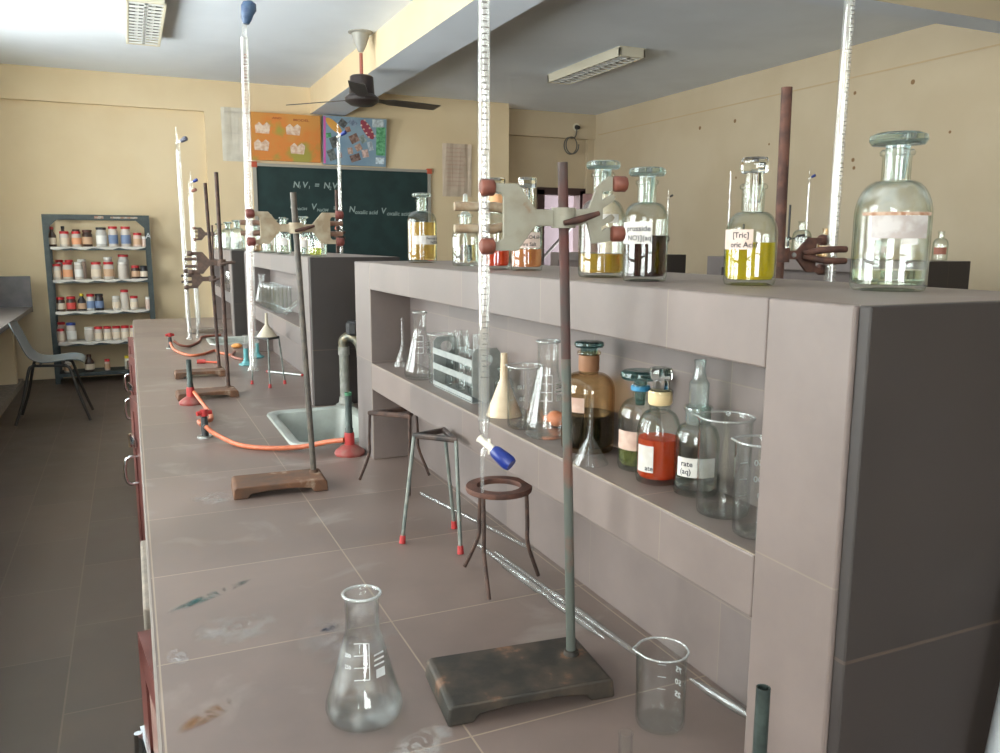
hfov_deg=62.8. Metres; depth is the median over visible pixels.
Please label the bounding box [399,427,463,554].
tripod
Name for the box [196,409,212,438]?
gas valve
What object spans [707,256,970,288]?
shelf unit
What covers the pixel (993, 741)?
pipe
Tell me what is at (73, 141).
wall
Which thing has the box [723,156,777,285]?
bottle
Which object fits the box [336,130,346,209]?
burette
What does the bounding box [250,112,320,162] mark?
poster
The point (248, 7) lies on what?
burette
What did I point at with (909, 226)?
bottle
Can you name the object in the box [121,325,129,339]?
jar
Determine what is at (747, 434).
beaker
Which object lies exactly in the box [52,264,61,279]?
jar
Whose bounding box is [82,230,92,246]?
jar
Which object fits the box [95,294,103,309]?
jar
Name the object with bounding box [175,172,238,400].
stand
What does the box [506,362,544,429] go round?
beaker
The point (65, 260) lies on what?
jar
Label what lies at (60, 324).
jar
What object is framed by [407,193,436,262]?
bottle
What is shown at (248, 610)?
countertop
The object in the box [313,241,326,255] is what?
bottle
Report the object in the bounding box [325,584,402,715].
flask
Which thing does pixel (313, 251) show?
bottle
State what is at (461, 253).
bottle
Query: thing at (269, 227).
clamp
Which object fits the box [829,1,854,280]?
burette
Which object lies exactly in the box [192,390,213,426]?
hose
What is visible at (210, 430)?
hose
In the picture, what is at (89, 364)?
bottle
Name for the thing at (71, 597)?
floor
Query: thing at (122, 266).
jar
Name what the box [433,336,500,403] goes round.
test tube rack
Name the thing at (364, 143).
poster
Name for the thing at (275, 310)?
beaker
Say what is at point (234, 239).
bottle
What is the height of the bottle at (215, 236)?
0.165 m
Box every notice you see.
[220,107,250,161]
[442,143,471,196]
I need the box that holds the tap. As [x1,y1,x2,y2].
[336,320,356,406]
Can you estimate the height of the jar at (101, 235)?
0.185 m
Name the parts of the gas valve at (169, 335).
knob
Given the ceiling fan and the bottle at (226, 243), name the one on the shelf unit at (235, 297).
the bottle at (226, 243)
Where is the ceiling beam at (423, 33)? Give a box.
[310,0,543,115]
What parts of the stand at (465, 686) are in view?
rod, rod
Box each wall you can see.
[0,63,508,380]
[509,108,595,262]
[544,195,573,264]
[593,23,999,290]
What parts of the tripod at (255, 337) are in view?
leg, frame, leg, leg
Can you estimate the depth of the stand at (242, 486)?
1.72 m
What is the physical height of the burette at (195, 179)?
0.855 m
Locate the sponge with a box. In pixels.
[231,343,241,347]
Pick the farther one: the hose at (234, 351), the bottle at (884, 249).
the bottle at (884, 249)
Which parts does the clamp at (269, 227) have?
jaw plate, jaw plate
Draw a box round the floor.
[0,375,144,752]
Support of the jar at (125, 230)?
on the rack at (47, 219)
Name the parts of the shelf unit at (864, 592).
panel, panel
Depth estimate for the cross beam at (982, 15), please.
4.45 m
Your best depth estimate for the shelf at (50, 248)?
7.92 m
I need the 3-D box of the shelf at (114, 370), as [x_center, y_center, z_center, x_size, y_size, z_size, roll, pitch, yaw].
[-3.942,-0.057,8.251,0.922,0.034,0.292,-4,10,-24]
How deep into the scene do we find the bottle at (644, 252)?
1.00 m
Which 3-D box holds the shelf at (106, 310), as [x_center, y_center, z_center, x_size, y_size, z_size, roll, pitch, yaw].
[-3.940,-0.649,8.154,0.922,0.034,0.292,-4,10,-24]
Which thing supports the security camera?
attached to the wall at (536, 138)
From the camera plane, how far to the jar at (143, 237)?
8.13 m
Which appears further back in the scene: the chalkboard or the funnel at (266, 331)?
the chalkboard
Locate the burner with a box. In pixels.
[334,392,364,457]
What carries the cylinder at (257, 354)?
on the countertop
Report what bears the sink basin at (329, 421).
in the countertop
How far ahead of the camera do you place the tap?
2.60 m
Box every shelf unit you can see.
[214,249,257,335]
[244,251,399,405]
[354,261,999,752]
[550,252,685,272]
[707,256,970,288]
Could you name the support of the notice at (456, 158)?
attached to the wall at (73, 141)
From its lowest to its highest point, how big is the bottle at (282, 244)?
0.140 m
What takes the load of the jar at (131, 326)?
on the rack at (47, 219)
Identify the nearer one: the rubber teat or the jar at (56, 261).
the rubber teat
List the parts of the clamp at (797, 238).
jaw plate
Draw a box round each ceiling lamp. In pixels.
[125,0,166,46]
[547,45,644,84]
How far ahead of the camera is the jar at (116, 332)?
8.14 m
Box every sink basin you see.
[206,336,247,344]
[267,406,358,444]
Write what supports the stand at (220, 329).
on the countertop
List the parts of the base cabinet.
handle, handle, door rail, handle, door rail, door, door rail, door, door rail, door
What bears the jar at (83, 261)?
on the rack at (47, 219)
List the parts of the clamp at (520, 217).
jaw plate, jaw plate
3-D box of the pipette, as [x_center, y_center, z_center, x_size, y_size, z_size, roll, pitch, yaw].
[0.049,0.317,1.245,0.012,0.012,0.383,-5,10,-27]
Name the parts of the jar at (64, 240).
lid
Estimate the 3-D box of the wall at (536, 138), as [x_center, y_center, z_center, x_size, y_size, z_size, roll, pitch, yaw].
[0.521,-1.862,10.588,1.510,3.000,0.290,-4,10,-24]
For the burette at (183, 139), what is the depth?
3.12 m
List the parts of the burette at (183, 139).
stopcock knob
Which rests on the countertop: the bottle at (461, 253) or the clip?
the clip
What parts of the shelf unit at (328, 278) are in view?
panel, panel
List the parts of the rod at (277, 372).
rod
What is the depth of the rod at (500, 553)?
1.20 m
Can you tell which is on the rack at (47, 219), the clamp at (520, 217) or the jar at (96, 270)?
the jar at (96, 270)
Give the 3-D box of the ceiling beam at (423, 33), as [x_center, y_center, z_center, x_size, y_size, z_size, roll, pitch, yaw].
[0.827,-1.993,2.935,0.365,0.270,13.200,-4,10,-24]
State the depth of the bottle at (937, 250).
3.85 m
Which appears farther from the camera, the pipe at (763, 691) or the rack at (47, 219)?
the rack at (47, 219)
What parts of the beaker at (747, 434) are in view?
glass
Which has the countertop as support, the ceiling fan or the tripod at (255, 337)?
the tripod at (255, 337)
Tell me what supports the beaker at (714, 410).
on the shelf unit at (864, 592)
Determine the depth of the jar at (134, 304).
8.17 m
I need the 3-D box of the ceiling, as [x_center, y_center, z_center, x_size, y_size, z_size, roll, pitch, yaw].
[0.684,-2.212,3.067,7.650,0.120,14.020,-4,10,-24]
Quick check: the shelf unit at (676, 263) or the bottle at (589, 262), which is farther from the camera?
the shelf unit at (676, 263)
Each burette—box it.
[175,136,190,325]
[188,188,198,320]
[189,178,197,288]
[240,0,255,346]
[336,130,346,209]
[476,1,515,475]
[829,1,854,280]
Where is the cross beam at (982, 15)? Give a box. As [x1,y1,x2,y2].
[792,0,999,33]
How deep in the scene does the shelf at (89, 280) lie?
7.97 m
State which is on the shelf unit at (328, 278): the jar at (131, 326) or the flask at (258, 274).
the flask at (258, 274)
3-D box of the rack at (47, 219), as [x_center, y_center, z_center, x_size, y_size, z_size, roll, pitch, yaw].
[-3.935,-0.775,8.134,0.939,1.620,0.311,-4,10,-24]
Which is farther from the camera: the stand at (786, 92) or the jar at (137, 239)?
the jar at (137, 239)
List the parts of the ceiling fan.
blade, blade, motor, blade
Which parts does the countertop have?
bunsen burner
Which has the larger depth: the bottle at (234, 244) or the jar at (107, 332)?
the jar at (107, 332)
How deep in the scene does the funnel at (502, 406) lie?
1.34 m
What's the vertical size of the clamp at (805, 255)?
0.064 m
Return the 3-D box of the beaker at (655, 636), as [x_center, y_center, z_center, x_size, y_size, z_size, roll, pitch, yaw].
[0.176,0.337,0.893,0.057,0.087,0.057,9,13,42]
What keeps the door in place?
in the wall at (536, 138)
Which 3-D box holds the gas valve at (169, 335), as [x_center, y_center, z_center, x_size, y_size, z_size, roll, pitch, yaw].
[-1.624,-0.176,4.029,0.040,0.076,0.045,2,9,11]
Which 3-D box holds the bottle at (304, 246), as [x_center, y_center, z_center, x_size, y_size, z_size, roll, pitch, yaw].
[-0.663,-0.469,2.764,0.041,0.122,0.042,-4,10,-24]
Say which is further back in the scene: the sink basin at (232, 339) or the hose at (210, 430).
the sink basin at (232, 339)
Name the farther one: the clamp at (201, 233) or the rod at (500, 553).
the clamp at (201, 233)
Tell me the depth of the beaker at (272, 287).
3.32 m
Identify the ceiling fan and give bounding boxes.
[288,29,440,109]
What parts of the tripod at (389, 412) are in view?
leg, frame, leg, leg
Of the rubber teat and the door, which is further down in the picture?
the rubber teat
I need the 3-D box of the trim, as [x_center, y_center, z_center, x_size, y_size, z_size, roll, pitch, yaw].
[2.387,-2.709,8.108,0.004,0.012,5.450,-4,10,-24]
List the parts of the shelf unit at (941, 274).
panel, panel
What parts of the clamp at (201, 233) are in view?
jaw plate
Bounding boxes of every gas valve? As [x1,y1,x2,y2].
[165,333,174,348]
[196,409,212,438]
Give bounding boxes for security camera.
[564,123,579,154]
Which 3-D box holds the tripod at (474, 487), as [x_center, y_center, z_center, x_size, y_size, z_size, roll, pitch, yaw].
[0.003,0.239,1.267,0.118,0.154,0.138,-4,10,-24]
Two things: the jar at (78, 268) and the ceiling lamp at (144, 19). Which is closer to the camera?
the ceiling lamp at (144, 19)
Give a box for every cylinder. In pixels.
[239,335,251,365]
[250,331,263,357]
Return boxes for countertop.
[132,317,746,752]
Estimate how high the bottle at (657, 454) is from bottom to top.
0.138 m
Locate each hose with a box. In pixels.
[169,342,230,356]
[173,334,220,346]
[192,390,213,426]
[204,425,344,450]
[230,350,248,360]
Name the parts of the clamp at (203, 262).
jaw plate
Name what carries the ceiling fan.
hanging from the ceiling
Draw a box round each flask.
[255,274,269,303]
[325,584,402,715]
[404,311,431,379]
[523,339,561,439]
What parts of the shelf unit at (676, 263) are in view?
panel, panel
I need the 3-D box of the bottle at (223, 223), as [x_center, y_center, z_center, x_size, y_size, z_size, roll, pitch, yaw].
[-1.737,-0.898,5.238,0.074,0.165,0.075,-4,10,-24]
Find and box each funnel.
[257,313,276,336]
[486,353,521,418]
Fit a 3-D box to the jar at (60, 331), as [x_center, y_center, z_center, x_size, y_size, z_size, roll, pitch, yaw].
[-4.273,-0.401,7.972,0.072,0.130,0.071,-4,10,-24]
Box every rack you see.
[41,214,155,383]
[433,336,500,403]
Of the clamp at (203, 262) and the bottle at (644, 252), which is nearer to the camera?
the bottle at (644, 252)
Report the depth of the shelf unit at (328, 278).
2.64 m
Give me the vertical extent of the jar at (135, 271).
0.128 m
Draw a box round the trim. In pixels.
[599,44,999,134]
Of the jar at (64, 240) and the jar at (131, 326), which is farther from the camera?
the jar at (131, 326)
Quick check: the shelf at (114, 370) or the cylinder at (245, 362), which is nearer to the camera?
the cylinder at (245, 362)
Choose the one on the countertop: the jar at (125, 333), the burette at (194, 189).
the burette at (194, 189)
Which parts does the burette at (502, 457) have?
stopcock knob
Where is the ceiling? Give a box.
[0,0,934,114]
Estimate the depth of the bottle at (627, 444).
1.02 m
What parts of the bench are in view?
splash panel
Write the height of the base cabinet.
0.815 m
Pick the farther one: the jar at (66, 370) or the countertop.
the jar at (66, 370)
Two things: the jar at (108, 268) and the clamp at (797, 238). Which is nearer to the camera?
the clamp at (797, 238)
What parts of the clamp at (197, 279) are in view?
jaw plate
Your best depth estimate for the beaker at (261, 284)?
3.58 m
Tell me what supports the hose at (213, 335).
on the countertop
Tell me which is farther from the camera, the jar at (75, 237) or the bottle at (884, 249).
the jar at (75, 237)
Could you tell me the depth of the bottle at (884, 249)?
4.06 m
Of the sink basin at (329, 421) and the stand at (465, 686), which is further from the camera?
the sink basin at (329, 421)
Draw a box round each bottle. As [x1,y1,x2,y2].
[214,223,224,248]
[222,222,233,247]
[222,223,233,237]
[230,220,243,248]
[231,222,244,249]
[250,225,260,250]
[262,215,275,252]
[275,217,290,253]
[298,216,311,254]
[299,219,309,255]
[308,234,321,254]
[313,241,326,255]
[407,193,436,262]
[452,197,477,265]
[482,178,508,268]
[511,177,542,270]
[561,340,614,454]
[578,160,625,277]
[617,368,660,471]
[622,167,668,281]
[635,366,681,485]
[673,359,719,497]
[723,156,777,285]
[849,130,932,291]
[872,240,882,259]
[879,242,892,259]
[931,231,946,260]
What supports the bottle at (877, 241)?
on the shelf unit at (941, 274)
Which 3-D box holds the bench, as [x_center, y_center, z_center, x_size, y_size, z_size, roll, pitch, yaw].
[-2.739,0.336,3.159,0.747,1.040,10.230,-4,10,-24]
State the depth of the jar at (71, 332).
7.97 m
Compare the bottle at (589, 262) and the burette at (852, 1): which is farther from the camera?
the burette at (852, 1)
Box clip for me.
[197,359,216,363]
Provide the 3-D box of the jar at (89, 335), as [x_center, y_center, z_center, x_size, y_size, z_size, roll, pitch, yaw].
[-4.045,-0.419,8.073,0.090,0.135,0.089,-4,10,-24]
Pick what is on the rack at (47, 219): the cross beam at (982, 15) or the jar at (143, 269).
the jar at (143, 269)
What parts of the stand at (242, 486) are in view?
rod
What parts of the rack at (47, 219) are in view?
post, post, rail, post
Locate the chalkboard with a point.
(377, 204)
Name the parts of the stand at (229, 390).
rod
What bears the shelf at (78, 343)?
attached to the rack at (47, 219)
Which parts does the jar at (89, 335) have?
lid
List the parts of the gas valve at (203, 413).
knob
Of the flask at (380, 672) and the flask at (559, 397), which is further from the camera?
the flask at (559, 397)
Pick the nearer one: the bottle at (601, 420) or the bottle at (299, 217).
the bottle at (601, 420)
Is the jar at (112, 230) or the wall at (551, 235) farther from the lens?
the wall at (551, 235)
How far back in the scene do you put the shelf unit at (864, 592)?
0.75 m
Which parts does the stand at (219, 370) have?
rod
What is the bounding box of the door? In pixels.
[536,187,600,264]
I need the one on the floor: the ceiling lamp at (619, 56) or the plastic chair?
the plastic chair
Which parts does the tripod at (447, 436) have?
leg, frame, leg, leg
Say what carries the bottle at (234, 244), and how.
on the shelf unit at (235, 297)
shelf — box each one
[49,247,145,249]
[52,278,147,283]
[55,308,149,315]
[57,341,127,346]
[60,366,129,376]
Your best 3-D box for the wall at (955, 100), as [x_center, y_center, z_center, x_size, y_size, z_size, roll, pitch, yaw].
[4.037,-0.924,4.915,0.201,3.000,13.820,-4,10,-24]
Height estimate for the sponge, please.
0.024 m
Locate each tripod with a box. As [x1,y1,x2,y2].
[250,336,286,387]
[358,407,430,495]
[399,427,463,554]
[463,476,539,599]
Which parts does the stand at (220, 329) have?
rod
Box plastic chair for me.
[8,320,93,425]
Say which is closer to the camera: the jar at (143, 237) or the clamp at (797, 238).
the clamp at (797, 238)
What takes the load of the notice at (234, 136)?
attached to the wall at (73, 141)
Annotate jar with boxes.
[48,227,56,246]
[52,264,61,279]
[55,260,62,278]
[56,297,65,310]
[56,328,64,341]
[57,322,66,340]
[59,231,69,246]
[62,262,72,278]
[64,361,72,372]
[65,260,73,278]
[66,296,76,310]
[66,322,76,341]
[71,231,81,246]
[74,262,83,278]
[77,259,86,278]
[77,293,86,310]
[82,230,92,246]
[84,327,94,340]
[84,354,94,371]
[86,294,95,310]
[91,262,101,278]
[94,326,102,340]
[95,227,106,246]
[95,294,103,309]
[103,257,111,264]
[103,262,114,278]
[103,326,111,339]
[104,359,110,369]
[108,226,118,246]
[112,296,120,309]
[112,326,120,339]
[117,262,127,278]
[118,254,129,277]
[120,226,130,246]
[120,290,129,309]
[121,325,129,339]
[124,355,128,368]
[130,296,138,308]
[130,325,132,336]
[131,265,139,278]
[133,233,141,246]
[140,266,147,277]
[141,236,145,246]
[145,297,149,308]
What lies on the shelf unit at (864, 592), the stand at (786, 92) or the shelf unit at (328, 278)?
the stand at (786, 92)
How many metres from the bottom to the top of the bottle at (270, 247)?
0.160 m
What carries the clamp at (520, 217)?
attached to the stand at (465, 686)
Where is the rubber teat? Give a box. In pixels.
[543,410,561,426]
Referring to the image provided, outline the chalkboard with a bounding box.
[251,161,432,260]
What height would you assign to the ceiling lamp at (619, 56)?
0.080 m
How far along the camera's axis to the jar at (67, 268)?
7.88 m
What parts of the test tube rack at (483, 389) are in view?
plate, rail, rail, rail, rail, rail, rail, plate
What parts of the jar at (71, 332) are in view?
lid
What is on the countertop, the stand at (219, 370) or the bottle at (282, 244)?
the stand at (219, 370)
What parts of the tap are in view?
spout, tap handle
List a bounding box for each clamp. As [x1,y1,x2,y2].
[181,269,219,289]
[184,251,234,274]
[191,227,217,240]
[240,209,344,245]
[332,227,345,238]
[453,176,628,253]
[775,234,847,274]
[785,234,810,242]
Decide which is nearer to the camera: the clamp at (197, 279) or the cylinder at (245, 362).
the clamp at (197, 279)
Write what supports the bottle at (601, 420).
on the shelf unit at (864, 592)
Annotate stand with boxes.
[174,183,225,378]
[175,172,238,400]
[189,225,222,332]
[231,192,327,499]
[335,190,338,252]
[425,162,613,725]
[773,86,792,278]
[787,205,790,247]
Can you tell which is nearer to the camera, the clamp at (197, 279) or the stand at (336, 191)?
the clamp at (197, 279)
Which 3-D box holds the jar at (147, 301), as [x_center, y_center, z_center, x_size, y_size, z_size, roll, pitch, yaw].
[-3.542,-0.743,8.248,0.052,0.120,0.051,-4,10,-24]
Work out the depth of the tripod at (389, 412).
1.76 m
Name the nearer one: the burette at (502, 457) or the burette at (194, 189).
the burette at (502, 457)
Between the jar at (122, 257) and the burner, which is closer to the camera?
the burner
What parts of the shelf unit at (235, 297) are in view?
panel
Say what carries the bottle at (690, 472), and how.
on the shelf unit at (864, 592)
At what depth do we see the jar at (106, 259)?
8.10 m
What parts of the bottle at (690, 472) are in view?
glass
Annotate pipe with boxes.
[752,684,770,752]
[985,684,999,752]
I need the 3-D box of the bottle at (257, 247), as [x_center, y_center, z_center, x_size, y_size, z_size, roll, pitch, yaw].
[-1.112,-0.628,3.723,0.052,0.124,0.053,-4,10,-24]
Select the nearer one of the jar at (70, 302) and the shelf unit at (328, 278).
the shelf unit at (328, 278)
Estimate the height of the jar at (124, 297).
0.195 m
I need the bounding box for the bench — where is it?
[0,276,32,416]
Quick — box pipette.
[487,550,586,627]
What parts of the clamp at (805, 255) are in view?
jaw plate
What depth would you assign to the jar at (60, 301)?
7.90 m
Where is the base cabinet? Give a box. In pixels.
[123,337,157,752]
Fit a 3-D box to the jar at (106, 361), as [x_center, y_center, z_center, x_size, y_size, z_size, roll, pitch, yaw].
[-3.920,-0.119,8.179,0.054,0.110,0.053,-4,10,-24]
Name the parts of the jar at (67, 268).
lid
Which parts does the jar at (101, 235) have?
lid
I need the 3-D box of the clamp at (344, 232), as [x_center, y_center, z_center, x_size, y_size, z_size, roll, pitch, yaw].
[-0.709,-0.622,3.603,0.051,0.080,0.132,0,9,-3]
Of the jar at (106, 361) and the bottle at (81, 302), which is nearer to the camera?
the bottle at (81, 302)
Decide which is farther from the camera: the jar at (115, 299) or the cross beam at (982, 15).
the jar at (115, 299)
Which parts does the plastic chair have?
leg, leg, rail, leg, leg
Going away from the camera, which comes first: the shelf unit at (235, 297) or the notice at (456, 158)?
the shelf unit at (235, 297)
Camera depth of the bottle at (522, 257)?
1.37 m
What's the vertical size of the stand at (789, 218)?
0.793 m
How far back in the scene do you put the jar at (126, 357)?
8.22 m
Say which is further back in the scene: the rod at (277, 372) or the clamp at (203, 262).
the rod at (277, 372)
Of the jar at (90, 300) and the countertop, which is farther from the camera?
the jar at (90, 300)
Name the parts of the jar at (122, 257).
lid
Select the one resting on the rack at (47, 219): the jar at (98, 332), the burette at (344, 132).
the jar at (98, 332)
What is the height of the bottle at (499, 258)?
0.158 m
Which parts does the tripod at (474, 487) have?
leg, leg, leg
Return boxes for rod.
[266,370,303,376]
[494,553,637,655]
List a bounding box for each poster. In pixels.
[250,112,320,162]
[322,115,386,166]
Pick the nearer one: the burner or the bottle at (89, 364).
the burner
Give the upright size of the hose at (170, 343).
0.040 m
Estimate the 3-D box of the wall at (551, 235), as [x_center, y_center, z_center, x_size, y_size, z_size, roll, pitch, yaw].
[0.587,-2.075,12.199,3.200,3.100,0.100,-4,10,-24]
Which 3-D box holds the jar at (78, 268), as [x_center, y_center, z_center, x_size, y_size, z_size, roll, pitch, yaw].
[-4.088,-1.028,7.953,0.078,0.165,0.077,-4,10,-24]
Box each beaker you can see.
[261,284,279,307]
[268,285,287,311]
[272,287,291,312]
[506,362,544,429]
[632,636,689,722]
[694,410,755,519]
[731,434,759,539]

